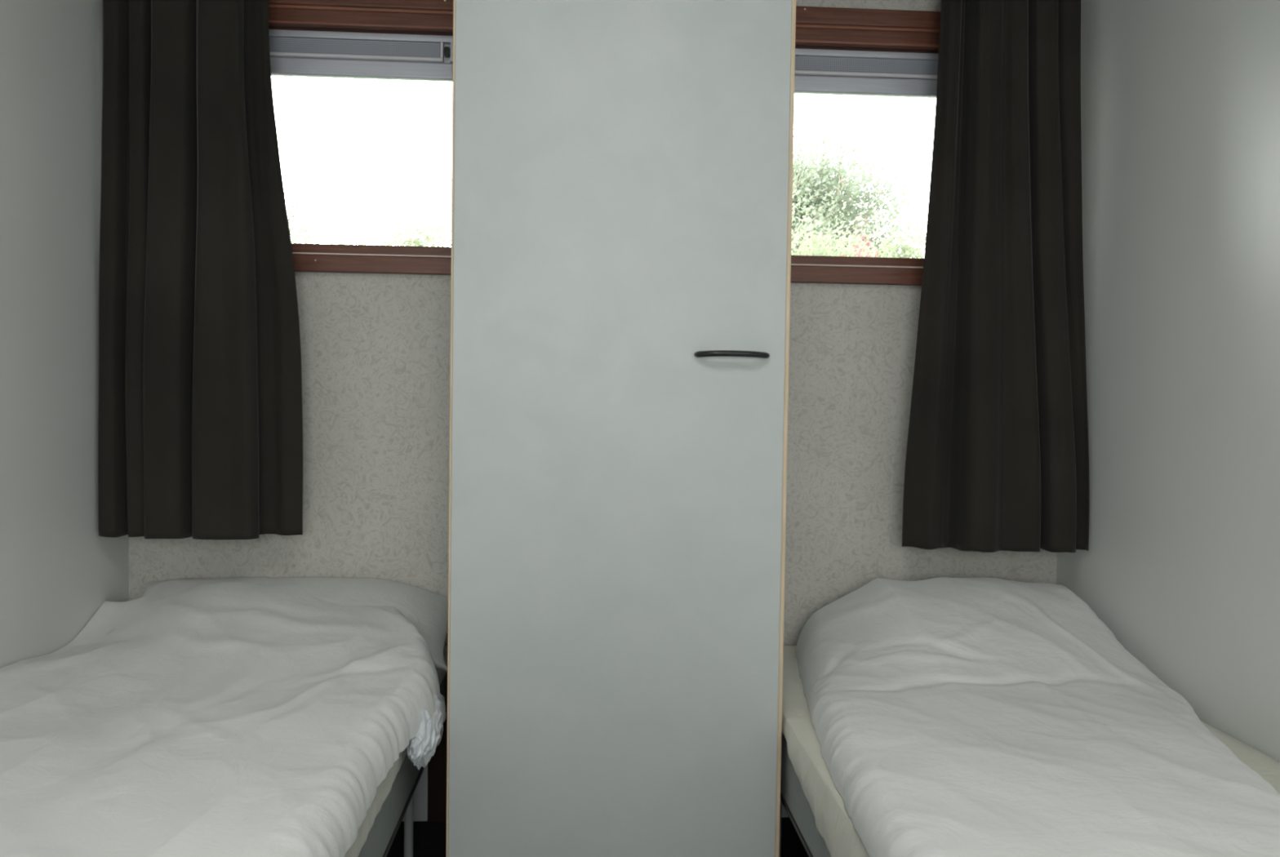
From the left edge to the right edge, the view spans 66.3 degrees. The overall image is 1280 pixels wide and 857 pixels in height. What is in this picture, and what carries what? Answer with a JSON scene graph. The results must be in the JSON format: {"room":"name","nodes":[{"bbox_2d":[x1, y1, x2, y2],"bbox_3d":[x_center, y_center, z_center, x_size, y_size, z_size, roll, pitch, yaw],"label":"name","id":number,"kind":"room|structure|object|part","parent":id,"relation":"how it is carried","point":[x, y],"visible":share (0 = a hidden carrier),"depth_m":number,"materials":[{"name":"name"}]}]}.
{"room":"bedroom","nodes":[
{"label":"bedroom","id":0,"kind":"room"},
{"bbox_2d":[0,0,128,667],"bbox_3d":[-1.207,-0.079,0.328,0.080,2.320,4.300,1,2,-3],"label":"wall","id":1,"kind":"structure","parent":0,"point":[57,571],"depth_m":2.11,"materials":[{"name":"white paint"}]},
{"bbox_2d":[128,0,1057,645],"bbox_3d":[-0.086,-0.136,2.606,2.584,2.320,0.120,1,2,-3],"label":"wall","id":2,"kind":"structure","parent":0,"point":[375,348],"depth_m":2.53,"materials":[{"name":"paint"}]},
{"bbox_2d":[268,0,453,275],"bbox_3d":[-0.788,-0.752,2.517,0.762,0.708,0.115,1,2,-3],"label":"window","id":3,"kind":"structure","parent":2,"relation":"in","point":[404,40],"depth_m":2.49,"materials":[{"name":"red wood"}]},
{"bbox_3d":[-0.806,-0.945,2.492,0.605,0.008,0.026,1,2,-3],"label":"ventilator rail","id":4,"kind":"part","parent":3,"relation":"part of","materials":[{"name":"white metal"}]},
{"bbox_3d":[-0.799,-0.690,2.539,0.631,0.438,0.006,1,2,-3],"label":"glass pane","id":5,"kind":"part","parent":3,"relation":"part of","materials":[{"name":"glass"}]},
{"bbox_3d":[-0.790,-1.035,2.475,0.655,0.044,0.032,1,2,-3],"label":"frame","id":6,"kind":"part","parent":3,"relation":"part of","materials":[{"name":"red wood"}]},
{"bbox_3d":[-0.780,-1.081,2.462,0.762,0.046,0.024,1,2,-3],"label":"casing","id":7,"kind":"part","parent":3,"relation":"part of","materials":[{"name":"red wood"}]},
{"bbox_3d":[-0.792,-1.000,2.495,0.631,0.018,0.018,1,2,-3],"label":"ventilator rail","id":8,"kind":"part","parent":3,"relation":"part of","materials":[{"name":"grey metal"}]},
{"bbox_3d":[-0.793,-0.919,2.499,0.631,0.042,0.016,1,2,-3],"label":"ventilator rail","id":9,"kind":"part","parent":3,"relation":"part of","materials":[{"name":"grey metal"}]},
{"bbox_3d":[-0.790,-0.418,2.485,0.762,0.043,0.022,1,2,-3],"label":"casing","id":10,"kind":"part","parent":3,"relation":"part of","materials":[{"name":"red wood"}]},
{"bbox_3d":[-0.494,-0.965,2.514,0.014,0.024,0.018,1,2,-3],"label":"slider knob","id":11,"kind":"part","parent":3,"relation":"part of","materials":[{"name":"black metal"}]},
{"bbox_2d":[401,764,789,821],"bbox_3d":[-0.098,0.944,2.574,2.424,0.165,0.014,1,2,-3],"label":"baseboard","id":12,"kind":"structure","parent":2,"relation":"attached to","point":[420,793],"depth_m":2.54,"materials":[{"name":"grey paint"}]},
{"bbox_2d":[791,6,940,285],"bbox_3d":[0.651,-0.733,2.602,0.675,0.708,0.115,1,2,-3],"label":"window","id":13,"kind":"structure","parent":2,"relation":"in","point":[842,51],"depth_m":2.56,"materials":[{"name":"red wood"}]},
{"bbox_3d":[0.648,-0.399,2.569,0.675,0.043,0.022,1,2,-3],"label":"casing","id":14,"kind":"part","parent":13,"relation":"part of","materials":[{"name":"red wood"}]},
{"bbox_3d":[0.651,-0.671,2.624,0.556,0.438,0.006,1,2,-3],"label":"glass pane","id":15,"kind":"part","parent":13,"relation":"part of","materials":[{"name":"glass"}]},
{"bbox_3d":[0.657,-0.900,2.584,0.556,0.042,0.016,1,2,-3],"label":"ventilator rail","id":16,"kind":"part","parent":13,"relation":"part of","materials":[{"name":"grey metal"}]},
{"bbox_3d":[0.644,-0.926,2.577,0.530,0.008,0.026,1,2,-3],"label":"ventilator rail","id":17,"kind":"part","parent":13,"relation":"part of","materials":[{"name":"white metal"}]},
{"bbox_3d":[0.658,-0.981,2.580,0.556,0.018,0.018,1,2,-3],"label":"ventilator rail","id":18,"kind":"part","parent":13,"relation":"part of","materials":[{"name":"grey metal"}]},
{"bbox_3d":[0.659,-1.016,2.560,0.580,0.044,0.032,1,2,-3],"label":"frame","id":19,"kind":"part","parent":13,"relation":"part of","materials":[{"name":"red wood"}]},
{"bbox_3d":[0.658,-1.062,2.547,0.675,0.046,0.024,1,2,-3],"label":"casing","id":20,"kind":"part","parent":13,"relation":"part of","materials":[{"name":"red wood"}]},
{"bbox_2d":[386,817,808,856],"bbox_3d":[0.024,1.137,0.450,2.624,0.080,4.520,1,2,-3],"label":"floor","id":21,"kind":"structure","parent":0,"point":[428,837],"depth_m":2.44,"materials":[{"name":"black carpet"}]},
{"bbox_2d":[358,673,446,856],"bbox_3d":[-0.842,0.849,1.508,0.803,0.399,2.010,1,2,-3],"label":"bed","id":22,"kind":"object","parent":21,"relation":"on","point":[399,803],"visible":0.04,"depth_m":1.87,"materials":[{"name":"grey metal"}]},
{"bbox_2d":[344,644,447,856],"bbox_3d":[-0.834,0.620,1.500,0.814,0.081,2.002,1,2,-3],"label":"mattress","id":23,"kind":"object","parent":22,"relation":"on","point":[383,791],"visible":0.09,"depth_m":1.65,"materials":[{"name":"beige fabric"}]},
{"bbox_2d":[0,581,446,856],"bbox_3d":[-0.799,0.538,1.430,0.874,0.265,1.990,1,2,-3],"label":"duvet","id":24,"kind":"object","parent":23,"relation":"on","point":[230,718],"visible":1,"depth_m":1.66,"materials":[{"name":"white fabric"}]},
{"bbox_2d":[105,577,448,671],"bbox_3d":[-0.847,0.465,2.373,0.807,0.177,0.293,1,2,-5],"label":"pillow","id":25,"kind":"object","parent":23,"relation":"on","point":[428,611],"visible":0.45,"depth_m":2.40,"materials":[{"name":"fabric"}]},
{"bbox_3d":[-0.524,0.845,2.223,0.021,0.369,0.021,1,2,-3],"label":"leg","id":26,"kind":"part","parent":22,"relation":"part of","materials":[{"name":"grey metal"}]},
{"bbox_3d":[-0.898,0.671,2.495,0.799,0.110,0.022,1,2,-3],"label":"rail","id":27,"kind":"part","parent":22,"relation":"part of","materials":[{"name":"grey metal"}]},
{"bbox_2d":[427,671,447,822],"bbox_3d":[-0.504,0.821,2.537,0.088,0.400,0.004,1,2,-3],"label":"wooden post","id":28,"kind":"object","parent":21,"relation":"on","point":[437,765],"visible":0.26,"depth_m":2.54,"materials":[{"name":"brown wood"}]},
{"bbox_2d":[445,0,795,856],"bbox_3d":[-0.053,-0.120,2.218,0.671,2.316,0.628,1,2,-3],"label":"wardrobe","id":29,"kind":"object","parent":21,"relation":"on","point":[622,173],"visible":1,"depth_m":1.94,"materials":[{"name":"white laminate"}]},
{"bbox_3d":[0.183,-0.146,1.932,0.150,0.014,0.031,1,2,-3],"label":"handle","id":30,"kind":"part","parent":29,"relation":"part of","materials":[{"name":"black plastic"}]},
{"bbox_2d":[779,733,830,856],"bbox_3d":[0.743,0.865,1.600,0.853,0.409,2.010,1,2,-3],"label":"bed","id":31,"kind":"object","parent":21,"relation":"on","point":[793,798],"visible":0.02,"depth_m":1.88,"materials":[{"name":"grey metal"}]},
{"bbox_3d":[0.318,0.852,2.272,0.021,0.379,0.021,1,2,-3],"label":"leg","id":32,"kind":"part","parent":31,"relation":"part of","materials":[{"name":"grey metal"}]},
{"bbox_2d":[782,645,1279,856],"bbox_3d":[0.739,0.652,1.593,0.868,0.105,2.002,1,2,-3],"label":"mattress","id":33,"kind":"object","parent":31,"relation":"on","point":[833,824],"visible":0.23,"depth_m":1.77,"materials":[{"name":"beige fabric"}]},
{"bbox_2d":[795,577,1279,856],"bbox_3d":[0.707,0.504,1.519,0.789,0.197,2.088,1,2,4],"label":"duvet","id":34,"kind":"object","parent":33,"relation":"on","point":[951,717],"visible":1,"depth_m":1.68,"materials":[{"name":"white fabric"}]},
{"bbox_2d":[1056,0,1279,761],"bbox_3d":[1.292,-0.046,0.475,0.080,2.320,4.300,1,2,-3],"label":"wall","id":35,"kind":"structure","parent":0,"point":[1180,99],"depth_m":2.08,"materials":[{"name":"white paint"}]},
{"label":"outside","id":36,"kind":"structure","parent":0,"visible":0},
{"bbox_3d":[-1.847,0.495,31.354,60.000,0.150,57.250,1,2,-3],"label":"ground","id":37,"kind":"structure","parent":36,"visible":0},
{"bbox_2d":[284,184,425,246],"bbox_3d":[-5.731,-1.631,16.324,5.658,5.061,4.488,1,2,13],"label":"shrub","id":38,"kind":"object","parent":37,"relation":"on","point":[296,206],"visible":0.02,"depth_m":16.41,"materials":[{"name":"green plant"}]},
{"bbox_2d":[331,194,451,247],"bbox_3d":[-2.457,-1.008,13.056,3.782,4.125,3.173,2,2,41],"label":"shrub","id":39,"kind":"object","parent":37,"relation":"on","point":[415,242],"visible":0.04,"depth_m":12.66,"materials":[{"name":"green plant"}]},
{"bbox_2d":[791,200,894,257],"bbox_3d":[1.932,-0.652,10.877,2.091,3.682,2.396,1,2,-3],"label":"shrub","id":40,"kind":"object","parent":37,"relation":"on","point":[813,243],"visible":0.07,"depth_m":10.62,"materials":[{"name":"green plant"}]},
{"bbox_2d":[791,106,928,257],"bbox_3d":[2.783,-2.622,19.385,6.552,7.102,8.396,2,2,23],"label":"tree","id":41,"kind":"object","parent":37,"relation":"on","point":[815,197],"visible":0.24,"depth_m":18.47,"materials":[{"name":"green plant"}]},
{"bbox_2d":[841,233,879,257],"bbox_3d":[2.204,-0.375,9.937,0.571,3.199,0.546,1,2,19],"label":"shrub","id":42,"kind":"object","parent":37,"relation":"on","point":[867,244],"visible":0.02,"depth_m":9.86,"materials":[{"name":"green plant"}]},
{"bbox_2d":[827,201,927,258],"bbox_3d":[3.941,-1.117,14.154,2.828,4.463,3.070,1,2,2],"label":"shrub","id":43,"kind":"object","parent":37,"relation":"on","point":[909,252],"visible":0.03,"depth_m":13.70,"materials":[{"name":"green plant"}]},
{"bbox_3d":[0.060,-1.262,0.373,2.624,0.080,4.520,1,2,-3],"label":"ceiling","id":44,"kind":"structure","parent":0,"visible":0},
{"bbox_3d":[-0.848,-1.283,2.298,0.817,0.030,0.080,1,2,-3],"label":"trim","id":45,"kind":"structure","parent":44,"relation":"attached to","visible":0},
{"bbox_2d":[97,0,302,539],"bbox_3d":[-1.037,-0.506,2.305,0.463,1.531,0.098,1,2,-3],"label":"curtain","id":46,"kind":"object","parent":45,"relation":"hanging from","point":[200,422],"visible":1,"depth_m":2.29,"materials":[{"name":"grey fabric"}]},
{"bbox_3d":[0.746,-1.262,2.392,0.797,0.030,0.080,1,2,-3],"label":"trim","id":47,"kind":"structure","parent":44,"relation":"attached to","visible":0},
{"bbox_2d":[902,0,1088,552],"bbox_3d":[0.904,-0.471,2.420,0.458,1.550,0.086,1,2,-3],"label":"curtain","id":48,"kind":"object","parent":47,"relation":"hanging from","point":[997,451],"visible":1,"depth_m":2.41,"materials":[{"name":"grey fabric"}]}
]}

